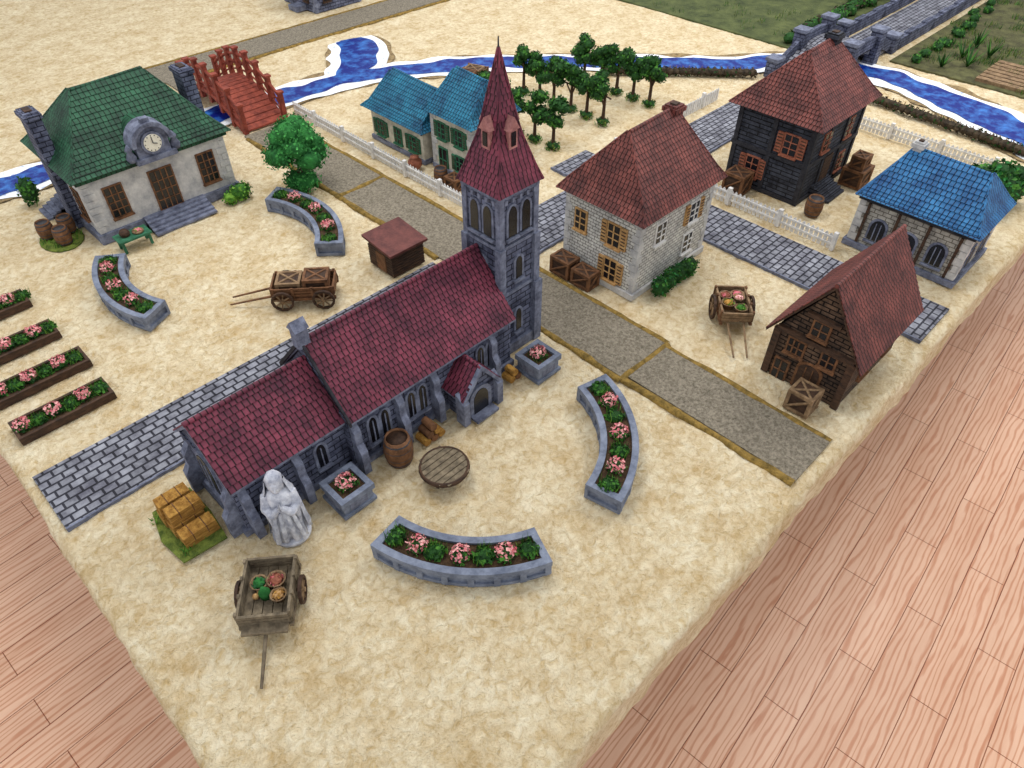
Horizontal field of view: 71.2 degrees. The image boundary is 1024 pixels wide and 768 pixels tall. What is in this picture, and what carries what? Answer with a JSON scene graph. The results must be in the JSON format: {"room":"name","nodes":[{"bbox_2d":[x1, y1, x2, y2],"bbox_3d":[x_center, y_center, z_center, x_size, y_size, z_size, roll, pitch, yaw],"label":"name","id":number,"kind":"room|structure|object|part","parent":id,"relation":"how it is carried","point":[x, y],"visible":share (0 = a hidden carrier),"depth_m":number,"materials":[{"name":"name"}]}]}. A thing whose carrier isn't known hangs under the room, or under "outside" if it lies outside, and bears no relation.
{"room":"model village","nodes":[
{"label":"model village","id":0,"kind":"room"},
{"bbox_2d":[0,253,1023,767],"bbox_3d":[-0.126,-0.124,2.404,9.350,0.001,9.350,31,53,28],"label":"floor","id":1,"kind":"structure","parent":0,"point":[883,627],"depth_m":1.69,"materials":[{"name":"laminate"}]},
{"bbox_3d":[-0.191,-1.056,2.823,3.689,0.736,3.829,-35,54,-30],"label":"display table","id":2,"kind":"object","parent":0,"visible":0},
{"bbox_2d":[0,0,1023,767],"bbox_3d":[-0.192,-1.340,2.571,3.772,0.162,3.911,-35,54,-30],"label":"sandy ground","id":3,"kind":"structure","parent":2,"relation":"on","point":[380,665],"depth_m":1.14,"materials":[{"name":"beige sand"}]},
{"bbox_2d":[0,288,32,319],"bbox_3d":[-0.974,-0.140,1.330,0.154,0.031,0.051,-35,54,-30],"label":"flower bed","id":4,"kind":"object","parent":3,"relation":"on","point":[14,302],"visible":1,"depth_m":1.35,"materials":[{"name":"brown wood"}]},
{"bbox_2d":[14,176,40,206],"bbox_3d":[-1.085,-0.433,1.602,0.049,0.072,0.048,-35,54,-30],"label":"clump","id":5,"kind":"object","parent":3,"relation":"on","point":[28,190],"visible":1,"depth_m":1.59,"materials":[{"name":"green plant"}]},
{"bbox_2d":[0,318,61,364],"bbox_3d":[-0.880,-0.075,1.264,0.153,0.031,0.051,-35,54,-30],"label":"flower bed","id":6,"kind":"object","parent":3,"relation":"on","point":[33,337],"visible":1,"depth_m":1.27,"materials":[{"name":"green plant"}]},
{"bbox_2d":[0,346,93,410],"bbox_3d":[-0.799,-0.018,1.207,0.153,0.030,0.051,-35,54,-30],"label":"flower bed","id":7,"kind":"object","parent":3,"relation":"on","point":[39,377],"visible":1,"depth_m":1.20,"materials":[{"name":"brown wood"}]},
{"bbox_2d":[39,227,83,251],"bbox_3d":[-0.958,-0.314,1.518,0.086,0.015,0.109,-35,54,-30],"label":"grass base","id":8,"kind":"structure","parent":3,"relation":"on","point":[78,236],"depth_m":1.50,"materials":[{"name":"green plant"}]},
{"bbox_2d":[34,218,53,240],"bbox_3d":[-0.986,-0.326,1.510,0.034,0.038,0.033,-35,54,-30],"label":"wooden barrel","id":9,"kind":"object","parent":8,"relation":"on","point":[43,226],"visible":0.88,"depth_m":1.50,"materials":[{"name":"brown wood"}]},
{"bbox_2d":[51,224,72,246],"bbox_3d":[-0.941,-0.311,1.495,0.034,0.038,0.033,-35,54,-30],"label":"wooden barrel","id":10,"kind":"object","parent":8,"relation":"on","point":[61,233],"visible":1,"depth_m":1.49,"materials":[{"name":"brown wood"}]},
{"bbox_2d":[55,213,76,233],"bbox_3d":[-0.951,-0.342,1.526,0.034,0.038,0.033,-35,54,-30],"label":"wooden barrel","id":11,"kind":"object","parent":8,"relation":"on","point":[66,219],"visible":0.74,"depth_m":1.52,"materials":[{"name":"brown wood"}]},
{"bbox_2d":[8,377,116,445],"bbox_3d":[-0.726,0.036,1.152,0.151,0.030,0.051,-35,54,-30],"label":"flower bed","id":12,"kind":"object","parent":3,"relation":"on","point":[72,405],"visible":1,"depth_m":1.15,"materials":[{"name":"brown wood"}]},
{"bbox_2d":[14,62,239,244],"bbox_3d":[-0.830,-0.513,1.538,0.382,0.272,0.308,-35,54,-30],"label":"town hall","id":13,"kind":"object","parent":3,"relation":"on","point":[125,149],"visible":1,"depth_m":1.49,"materials":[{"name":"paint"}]},
{"bbox_2d":[92,253,170,331],"bbox_3d":[-0.741,-0.184,1.364,0.086,0.047,0.262,-31,53,-28],"label":"flower planter","id":14,"kind":"object","parent":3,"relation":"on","point":[110,273],"visible":1,"depth_m":1.33,"materials":[{"name":"stone"}]},
{"bbox_2d":[112,224,153,254],"bbox_3d":[-0.789,-0.306,1.490,0.068,0.043,0.038,-35,54,-30],"label":"market table","id":15,"kind":"object","parent":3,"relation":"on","point":[125,236],"visible":1,"depth_m":1.48,"materials":[{"name":"green wood"}]},
{"bbox_2d":[148,487,227,562],"bbox_3d":[-0.458,0.196,1.003,0.074,0.012,0.118,-35,54,-30],"label":"grass base","id":16,"kind":"structure","parent":3,"relation":"on","point":[167,537],"depth_m":0.99,"materials":[{"name":"green plant"}]},
{"bbox_2d":[153,482,219,548],"bbox_3d":[-0.453,0.180,0.994,0.055,0.042,0.083,-35,54,-30],"label":"stack","id":17,"kind":"object","parent":16,"relation":"on","point":[181,510],"visible":1,"depth_m":0.98,"materials":[{"name":"plant"}]},
{"bbox_2d":[174,45,287,134],"bbox_3d":[-0.780,-0.823,1.946,0.136,0.142,0.370,-35,54,-30],"label":"footbridge","id":18,"kind":"object","parent":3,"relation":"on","point":[249,107],"visible":0.83,"depth_m":1.92,"materials":[{"name":"red wood"}]},
{"bbox_2d":[32,262,435,531],"bbox_3d":[-0.393,-0.021,1.232,0.782,0.008,0.131,-35,54,-30],"label":"road","id":19,"kind":"object","parent":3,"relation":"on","point":[99,476],"visible":0.46,"depth_m":1.10,"materials":[{"name":"stone"}]},
{"bbox_2d":[222,180,253,205],"bbox_3d":[-0.625,-0.435,1.623,0.075,0.044,0.047,-35,54,-30],"label":"clump","id":20,"kind":"object","parent":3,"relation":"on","point":[239,191],"visible":1,"depth_m":1.61,"materials":[{"name":"green plant"}]},
{"bbox_2d":[233,554,306,688],"bbox_3d":[-0.303,0.291,0.883,0.086,0.045,0.156,-4,45,-4],"label":"cart","id":21,"kind":"object","parent":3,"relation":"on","point":[267,592],"visible":1,"depth_m":0.90,"materials":[{"name":"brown wood"}]},
{"bbox_2d":[230,267,338,310],"bbox_3d":[-0.435,-0.183,1.355,0.203,0.056,0.077,-4,45,-4],"label":"wagon","id":22,"kind":"object","parent":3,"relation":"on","point":[312,283],"visible":1,"depth_m":1.34,"materials":[{"name":"brown wood"}]},
{"bbox_2d":[260,469,312,547],"bbox_3d":[-0.307,0.160,0.956,0.057,0.129,0.053,-11,46,-11],"label":"statue","id":23,"kind":"object","parent":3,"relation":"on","point":[290,523],"visible":1,"depth_m":0.94,"materials":[{"name":"stone"}]},
{"bbox_2d":[260,111,331,193],"bbox_3d":[-0.478,-0.515,1.605,0.154,0.180,0.148,-35,54,-30],"label":"topiary tree","id":24,"kind":"object","parent":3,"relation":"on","point":[293,137],"visible":0.99,"depth_m":1.56,"materials":[{"name":"green plant"}]},
{"bbox_2d":[144,0,449,90],"bbox_3d":[-0.517,-1.273,2.501,1.522,0.009,0.248,-35,54,-30],"label":"gravel road","id":25,"kind":"object","parent":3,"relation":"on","point":[280,40],"visible":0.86,"depth_m":2.41,"materials":[{"name":"grey gravel"}]},
{"bbox_2d":[265,187,344,255],"bbox_3d":[-0.439,-0.364,1.545,0.095,0.048,0.295,-30,52,-27],"label":"flower planter","id":26,"kind":"object","parent":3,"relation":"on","point":[324,223],"visible":1,"depth_m":1.54,"materials":[{"name":"stone"}]},
{"bbox_2d":[284,0,361,13],"bbox_3d":[-0.709,-1.486,2.570,0.257,0.208,0.242,-35,54,-30],"label":"stone house","id":27,"kind":"object","parent":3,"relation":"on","point":[315,6],"visible":1,"depth_m":2.56,"materials":[{"name":"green stone"}]},
{"bbox_2d":[319,462,376,520],"bbox_3d":[-0.236,0.148,1.024,0.056,0.051,0.056,-35,54,-30],"label":"flower planter","id":28,"kind":"object","parent":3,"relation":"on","point":[348,490],"visible":1,"depth_m":1.01,"materials":[{"name":"stone"}]},
{"bbox_2d":[244,125,462,260],"bbox_3d":[-0.331,-0.452,1.668,0.155,0.011,0.905,-35,54,-30],"label":"gravel road","id":29,"kind":"object","parent":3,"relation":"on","point":[366,190],"visible":0.62,"depth_m":1.64,"materials":[{"name":"grey gravel"}]},
{"bbox_2d":[173,36,543,538],"bbox_3d":[-0.193,-0.139,0.983,0.614,0.517,0.236,-35,54,-30],"label":"church","id":30,"kind":"object","parent":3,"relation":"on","point":[443,338],"visible":0.99,"depth_m":1.04,"materials":[{"name":"stone"}]},
{"bbox_2d":[292,101,461,205],"bbox_3d":[-0.335,-0.571,1.760,0.008,0.041,0.747,-35,54,-30],"label":"picket fence","id":31,"kind":"object","parent":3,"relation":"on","point":[437,186],"visible":0.89,"depth_m":1.75,"materials":[{"name":"paint"}]},
{"bbox_2d":[361,217,427,277],"bbox_3d":[-0.233,-0.272,1.438,0.094,0.068,0.090,-35,54,-30],"label":"garden shed","id":32,"kind":"object","parent":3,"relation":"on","point":[395,247],"visible":1,"depth_m":1.42,"materials":[{"name":"brown wood"}]},
{"bbox_2d":[383,428,413,468],"bbox_3d":[-0.171,0.097,1.075,0.046,0.053,0.045,-35,54,-30],"label":"wooden barrel","id":33,"kind":"object","parent":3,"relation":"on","point":[398,450],"visible":1,"depth_m":1.06,"materials":[{"name":"brown wood"}]},
{"bbox_2d":[360,67,437,164],"bbox_3d":[-0.234,-0.684,1.790,0.182,0.161,0.242,-35,54,-30],"label":"cottage","id":34,"kind":"object","parent":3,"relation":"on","point":[399,120],"visible":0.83,"depth_m":1.75,"materials":[{"name":"blue tile"}]},
{"bbox_2d":[408,154,421,169],"bbox_3d":[-0.234,-0.534,1.728,0.034,0.034,0.033,-35,54,-30],"label":"clay pot","id":35,"kind":"object","parent":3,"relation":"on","point":[414,160],"visible":0.85,"depth_m":1.72,"materials":[{"name":"orange ceramic"}]},
{"bbox_2d":[415,416,445,446],"bbox_3d":[-0.128,0.070,1.113,0.043,0.037,0.024,-35,54,-30],"label":"log pile","id":36,"kind":"object","parent":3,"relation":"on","point":[429,430],"visible":1,"depth_m":1.11,"materials":[{"name":"wood"}]},
{"bbox_2d":[434,165,447,182],"bbox_3d":[-0.168,-0.496,1.689,0.034,0.034,0.033,-35,54,-30],"label":"wooden barrel","id":37,"kind":"object","parent":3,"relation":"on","point":[440,171],"visible":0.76,"depth_m":1.68,"materials":[{"name":"brown wood"}]},
{"bbox_2d":[418,446,469,488],"bbox_3d":[-0.100,0.129,1.060,0.076,0.028,0.076,-35,54,-30],"label":"round table","id":38,"kind":"object","parent":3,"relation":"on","point":[441,466],"visible":1,"depth_m":1.05,"materials":[{"name":"brown wood"}]},
{"bbox_2d":[443,171,460,191],"bbox_3d":[-0.134,-0.470,1.665,0.035,0.030,0.039,-35,54,-30],"label":"wooden crate","id":39,"kind":"object","parent":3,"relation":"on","point":[450,179],"visible":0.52,"depth_m":1.66,"materials":[{"name":"brown wood"}]},
{"bbox_2d":[370,515,552,586],"bbox_3d":[-0.067,0.221,0.953,0.243,0.048,0.082,4,45,4],"label":"flower planter","id":40,"kind":"object","parent":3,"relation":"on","point":[410,548],"visible":1,"depth_m":0.94,"materials":[{"name":"stone"}]},
{"bbox_2d":[422,65,521,173],"bbox_3d":[-0.093,-0.614,1.673,0.162,0.225,0.170,-35,54,-30],"label":"townhouse","id":41,"kind":"object","parent":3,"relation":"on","point":[455,108],"visible":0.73,"depth_m":1.62,"materials":[{"name":"blue tile"}]},
{"bbox_2d":[462,63,490,73],"bbox_3d":[-0.112,-0.897,2.079,0.084,0.056,0.156,18,47,18],"label":"wagon","id":42,"kind":"object","parent":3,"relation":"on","point":[474,68],"visible":0.12,"depth_m":2.07,"materials":[{"name":"brown wood"}]},
{"bbox_2d":[476,69,490,79],"bbox_3d":[-0.072,-0.763,1.884,0.057,0.141,0.086,-35,54,-30],"label":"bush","id":43,"kind":"object","parent":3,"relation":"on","point":[484,74],"visible":0.11,"depth_m":1.82,"materials":[{"name":"green plant"}]},
{"bbox_2d":[501,364,520,383],"bbox_3d":[-0.001,-0.019,1.212,0.028,0.025,0.020,-35,54,-30],"label":"log pile","id":44,"kind":"object","parent":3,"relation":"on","point":[511,373],"visible":1,"depth_m":1.21,"materials":[{"name":"wood"}]},
{"bbox_2d":[0,35,1023,202],"bbox_3d":[-0.013,-0.809,2.028,2.984,0.003,1.119,-5,45,-5],"label":"river","id":45,"kind":"object","parent":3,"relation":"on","point":[351,63],"visible":0.56,"depth_m":2.12,"materials":[{"name":"liquid"}]},
{"bbox_2d":[511,86,525,132],"bbox_3d":[0.007,-0.699,1.832,0.056,0.124,0.080,-35,54,-30],"label":"tree","id":46,"kind":"object","parent":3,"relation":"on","point":[517,93],"visible":0.35,"depth_m":1.79,"materials":[{"name":"green plant"}]},
{"bbox_2d":[512,43,533,95],"bbox_3d":[0.037,-0.880,2.010,0.062,0.134,0.085,-35,54,-30],"label":"tree","id":47,"kind":"object","parent":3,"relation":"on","point":[523,53],"visible":0.81,"depth_m":1.99,"materials":[{"name":"green plant"}]},
{"bbox_2d":[523,89,549,144],"bbox_3d":[0.063,-0.670,1.796,0.062,0.133,0.069,-35,54,-30],"label":"tree","id":48,"kind":"object","parent":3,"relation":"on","point":[537,97],"visible":0.88,"depth_m":1.77,"materials":[{"name":"green plant"}]},
{"bbox_2d":[528,50,547,88],"bbox_3d":[0.076,-0.856,1.988,0.062,0.128,0.082,-35,54,-30],"label":"tree","id":49,"kind":"object","parent":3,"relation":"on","point":[536,65],"visible":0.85,"depth_m":1.96,"materials":[{"name":"green plant"}]},
{"bbox_2d":[515,339,561,384],"bbox_3d":[0.044,-0.044,1.218,0.056,0.051,0.056,-35,54,-30],"label":"flower planter","id":50,"kind":"object","parent":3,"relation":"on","point":[537,361],"visible":1,"depth_m":1.21,"materials":[{"name":"stone"}]},
{"bbox_2d":[538,191,565,253],"bbox_3d":[0.103,-0.369,1.585,0.298,0.008,0.131,-35,54,-30],"label":"road","id":51,"kind":"object","parent":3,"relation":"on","point":[551,213],"visible":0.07,"depth_m":1.57,"materials":[{"name":"stone"}]},
{"bbox_2d":[540,94,570,151],"bbox_3d":[0.106,-0.646,1.771,0.056,0.137,0.092,-35,54,-30],"label":"tree","id":52,"kind":"object","parent":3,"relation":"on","point":[559,104],"visible":1,"depth_m":1.75,"materials":[{"name":"green plant"}]},
{"bbox_2d":[542,55,568,104],"bbox_3d":[0.117,-0.824,1.953,0.063,0.135,0.086,-35,54,-30],"label":"tree","id":53,"kind":"object","parent":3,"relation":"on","point":[556,64],"visible":0.84,"depth_m":1.92,"materials":[{"name":"green plant"}]},
{"bbox_2d":[549,248,579,280],"bbox_3d":[0.105,-0.238,1.425,0.036,0.038,0.049,-35,54,-30],"label":"wooden crate","id":54,"kind":"object","parent":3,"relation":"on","point":[562,260],"visible":0.88,"depth_m":1.41,"materials":[{"name":"brown wood"}]},
{"bbox_2d":[551,150,594,176],"bbox_3d":[0.271,-0.465,1.682,0.131,0.008,0.370,-35,54,-30],"label":"road","id":55,"kind":"object","parent":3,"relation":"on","point":[566,167],"visible":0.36,"depth_m":1.75,"materials":[{"name":"stone"}]},
{"bbox_2d":[563,61,582,113],"bbox_3d":[0.160,-0.802,1.934,0.049,0.131,0.076,-35,54,-30],"label":"tree","id":56,"kind":"object","parent":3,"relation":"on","point":[571,71],"visible":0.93,"depth_m":1.90,"materials":[{"name":"green plant"}]},
{"bbox_2d":[570,32,596,70],"bbox_3d":[0.206,-0.936,2.064,0.056,0.138,0.084,-35,54,-30],"label":"tree","id":57,"kind":"object","parent":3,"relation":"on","point":[581,51],"visible":0.9,"depth_m":2.03,"materials":[{"name":"green plant"}]},
{"bbox_2d":[575,70,593,119],"bbox_3d":[0.201,-0.765,1.905,0.054,0.116,0.097,-35,54,-30],"label":"tree","id":58,"kind":"object","parent":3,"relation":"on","point":[582,87],"visible":0.63,"depth_m":1.89,"materials":[{"name":"green plant"}]},
{"bbox_2d":[570,261,599,292],"bbox_3d":[0.143,-0.209,1.399,0.035,0.034,0.048,-35,54,-30],"label":"wooden crate","id":59,"kind":"object","parent":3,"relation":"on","point":[584,276],"visible":1,"depth_m":1.39,"materials":[{"name":"brown wood"}]},
{"bbox_2d":[588,69,611,126],"bbox_3d":[0.232,-0.751,1.873,0.061,0.140,0.068,-35,54,-30],"label":"tree","id":60,"kind":"object","parent":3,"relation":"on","point":[599,83],"visible":1,"depth_m":1.85,"materials":[{"name":"green plant"}]},
{"bbox_2d":[590,44,609,69],"bbox_3d":[0.252,-0.907,2.041,0.056,0.129,0.084,-35,54,-30],"label":"tree","id":61,"kind":"object","parent":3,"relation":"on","point":[599,56],"visible":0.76,"depth_m":2.00,"materials":[{"name":"green plant"}]},
{"bbox_2d":[576,374,638,514],"bbox_3d":[0.149,0.079,1.097,0.087,0.048,0.260,0,45,0],"label":"flower planter","id":62,"kind":"object","parent":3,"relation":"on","point":[609,485],"visible":1,"depth_m":1.08,"materials":[{"name":"stone"}]},
{"bbox_2d":[605,42,633,95],"bbox_3d":[0.297,-0.885,2.008,0.060,0.141,0.086,-35,54,-30],"label":"tree","id":63,"kind":"object","parent":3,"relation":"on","point":[616,56],"visible":0.74,"depth_m":1.99,"materials":[{"name":"green plant"}]},
{"bbox_2d":[619,49,644,101],"bbox_3d":[0.338,-0.853,1.980,0.057,0.138,0.090,-35,54,-30],"label":"tree","id":64,"kind":"object","parent":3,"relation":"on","point":[631,68],"visible":0.9,"depth_m":1.96,"materials":[{"name":"green plant"}]},
{"bbox_2d":[556,100,727,300],"bbox_3d":[0.248,-0.370,1.372,0.264,0.300,0.209,-35,54,-30],"label":"brick house","id":65,"kind":"object","parent":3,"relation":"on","point":[639,206],"visible":0.99,"depth_m":1.31,"materials":[{"name":"grey paint"}]},
{"bbox_2d":[638,54,667,108],"bbox_3d":[0.382,-0.824,1.948,0.062,0.138,0.074,-35,54,-30],"label":"tree","id":66,"kind":"object","parent":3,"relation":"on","point":[651,71],"visible":1,"depth_m":1.92,"materials":[{"name":"green plant"}]},
{"bbox_2d":[614,88,718,138],"bbox_3d":[0.417,-0.707,1.898,0.458,0.041,0.008,-35,54,-30],"label":"picket fence","id":67,"kind":"object","parent":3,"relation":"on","point":[706,99],"visible":0.38,"depth_m":1.97,"materials":[{"name":"paint"}]},
{"bbox_2d":[650,255,699,296],"bbox_3d":[0.317,-0.211,1.397,0.138,0.044,0.044,-35,54,-30],"label":"bush","id":68,"kind":"object","parent":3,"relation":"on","point":[682,270],"visible":1,"depth_m":1.38,"materials":[{"name":"green plant"}]},
{"bbox_2d":[604,65,757,77],"bbox_3d":[0.499,-0.937,2.141,0.472,0.032,0.044,2,45,2],"label":"hedge","id":69,"kind":"object","parent":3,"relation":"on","point":[708,71],"visible":0.59,"depth_m":2.13,"materials":[{"name":"green plant"}]},
{"bbox_2d":[539,266,832,486],"bbox_3d":[0.221,-0.050,1.261,0.154,0.009,0.676,-35,54,-30],"label":"gravel road","id":70,"kind":"object","parent":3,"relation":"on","point":[770,438],"visible":0.88,"depth_m":1.21,"materials":[{"name":"grey gravel"}]},
{"bbox_2d":[690,102,739,153],"bbox_3d":[0.559,-0.689,1.909,0.718,0.008,0.131,-35,54,-30],"label":"road","id":71,"kind":"object","parent":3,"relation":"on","point":[715,129],"visible":0.11,"depth_m":1.90,"materials":[{"name":"stone"}]},
{"bbox_2d":[708,285,755,357],"bbox_3d":[0.404,-0.117,1.292,0.077,0.051,0.156,2,45,2],"label":"cart","id":72,"kind":"object","parent":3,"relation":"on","point":[730,303],"visible":1,"depth_m":1.30,"materials":[{"name":"brown wood"}]},
{"bbox_2d":[721,164,754,194],"bbox_3d":[0.521,-0.469,1.653,0.048,0.047,0.052,-35,54,-30],"label":"wooden crate","id":73,"kind":"object","parent":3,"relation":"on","point":[740,178],"visible":0.82,"depth_m":1.64,"materials":[{"name":"brown wood"}]},
{"bbox_3d":[0.334,-2.158,3.346,1.326,0.085,2.950,-35,54,-30],"label":"grass field","id":74,"kind":"part","parent":3,"relation":"part of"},
{"bbox_2d":[713,184,839,250],"bbox_3d":[0.532,-0.392,1.579,0.008,0.041,0.395,-34,54,-30],"label":"picket fence","id":75,"kind":"object","parent":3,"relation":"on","point":[777,220],"visible":0.73,"depth_m":1.55,"materials":[{"name":"paint"}]},
{"bbox_2d":[782,377,824,419],"bbox_3d":[0.472,0.023,1.158,0.040,0.041,0.043,-35,54,-30],"label":"wooden crate","id":76,"kind":"object","parent":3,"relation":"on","point":[803,397],"visible":1,"depth_m":1.15,"materials":[{"name":"brown wood"}]},
{"bbox_2d":[726,29,882,205],"bbox_3d":[0.666,-0.612,1.609,0.276,0.313,0.257,-35,54,-30],"label":"house","id":77,"kind":"object","parent":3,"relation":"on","point":[797,127],"visible":0.98,"depth_m":1.56,"materials":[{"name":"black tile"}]},
{"bbox_2d":[804,194,824,217],"bbox_3d":[0.667,-0.393,1.579,0.039,0.042,0.038,-35,54,-30],"label":"wooden barrel","id":78,"kind":"object","parent":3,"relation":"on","point":[814,205],"visible":1,"depth_m":1.57,"materials":[{"name":"brown wood"}]},
{"bbox_2d":[703,205,948,343],"bbox_3d":[0.592,-0.239,1.453,0.131,0.008,0.531,-35,54,-30],"label":"road","id":79,"kind":"object","parent":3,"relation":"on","point":[798,264],"visible":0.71,"depth_m":1.48,"materials":[{"name":"stone"}]},
{"bbox_2d":[763,11,903,76],"bbox_3d":[0.992,-1.032,2.182,0.484,0.105,0.204,-35,54,-30],"label":"stone bridge","id":80,"kind":"object","parent":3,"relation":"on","point":[882,39],"visible":0.64,"depth_m":2.16,"materials":[{"name":"grey stone"}]},
{"bbox_2d":[760,224,923,410],"bbox_3d":[0.557,-0.123,1.181,0.231,0.224,0.166,-35,54,-30],"label":"wooden barn","id":81,"kind":"object","parent":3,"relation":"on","point":[832,336],"visible":0.97,"depth_m":1.13,"materials":[{"name":"brown wood"}]},
{"bbox_2d":[837,149,875,190],"bbox_3d":[0.808,-0.503,1.669,0.060,0.073,0.052,-35,54,-30],"label":"wooden crate","id":82,"kind":"object","parent":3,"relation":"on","point":[857,173],"visible":0.99,"depth_m":1.66,"materials":[{"name":"brown wood"}]},
{"bbox_2d":[849,0,914,35],"bbox_3d":[1.492,-1.444,2.647,1.085,0.038,0.020,-35,54,-30],"label":"stone wall","id":83,"kind":"structure","parent":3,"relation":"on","point":[864,20],"depth_m":2.47,"materials":[{"name":"grey stone"}]},
{"bbox_2d":[850,0,956,39],"bbox_3d":[1.555,-1.388,2.618,1.096,0.008,0.131,-35,54,-30],"label":"road","id":84,"kind":"object","parent":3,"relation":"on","point":[915,13],"visible":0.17,"depth_m":2.52,"materials":[{"name":"stone"}]},
{"bbox_2d":[841,138,1016,288],"bbox_3d":[0.831,-0.356,1.419,0.220,0.215,0.245,-35,54,-30],"label":"house","id":85,"kind":"object","parent":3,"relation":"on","point":[950,208],"visible":0.96,"depth_m":1.38,"materials":[{"name":"blue tile"}]},
{"bbox_2d":[859,116,1000,165],"bbox_3d":[0.983,-0.648,1.838,0.008,0.041,0.501,-34,54,-30],"label":"picket fence","id":86,"kind":"object","parent":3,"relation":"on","point":[941,145],"visible":0.47,"depth_m":1.80,"materials":[{"name":"paint"}]},
{"bbox_2d":[872,96,1023,155],"bbox_3d":[1.153,-0.685,1.887,0.041,0.033,0.597,-30,52,-27],"label":"hedge","id":87,"kind":"object","parent":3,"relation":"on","point":[1017,148],"visible":0.82,"depth_m":1.87,"materials":[{"name":"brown plant"}]},
{"bbox_3d":[1.819,-1.173,2.355,1.202,0.072,0.625,-35,54,-30],"label":"scrub field","id":88,"kind":"part","parent":3,"relation":"part of","materials":[{"name":"green plant"}]},
{"bbox_2d":[972,158,1023,201],"bbox_3d":[1.084,-0.439,1.582,0.192,0.104,0.122,0,45,0],"label":"leafy bush","id":89,"kind":"object","parent":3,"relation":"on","point":[1011,176],"visible":0.34,"depth_m":1.55,"materials":[{"name":"green plant"}]},
{"bbox_2d":[897,0,979,49],"bbox_3d":[1.613,-1.359,2.562,1.085,0.038,0.020,-35,54,-30],"label":"stone wall","id":90,"kind":"structure","parent":2,"relation":"on","point":[946,13],"depth_m":2.42,"materials":[{"name":"grey stone"}]}
]}

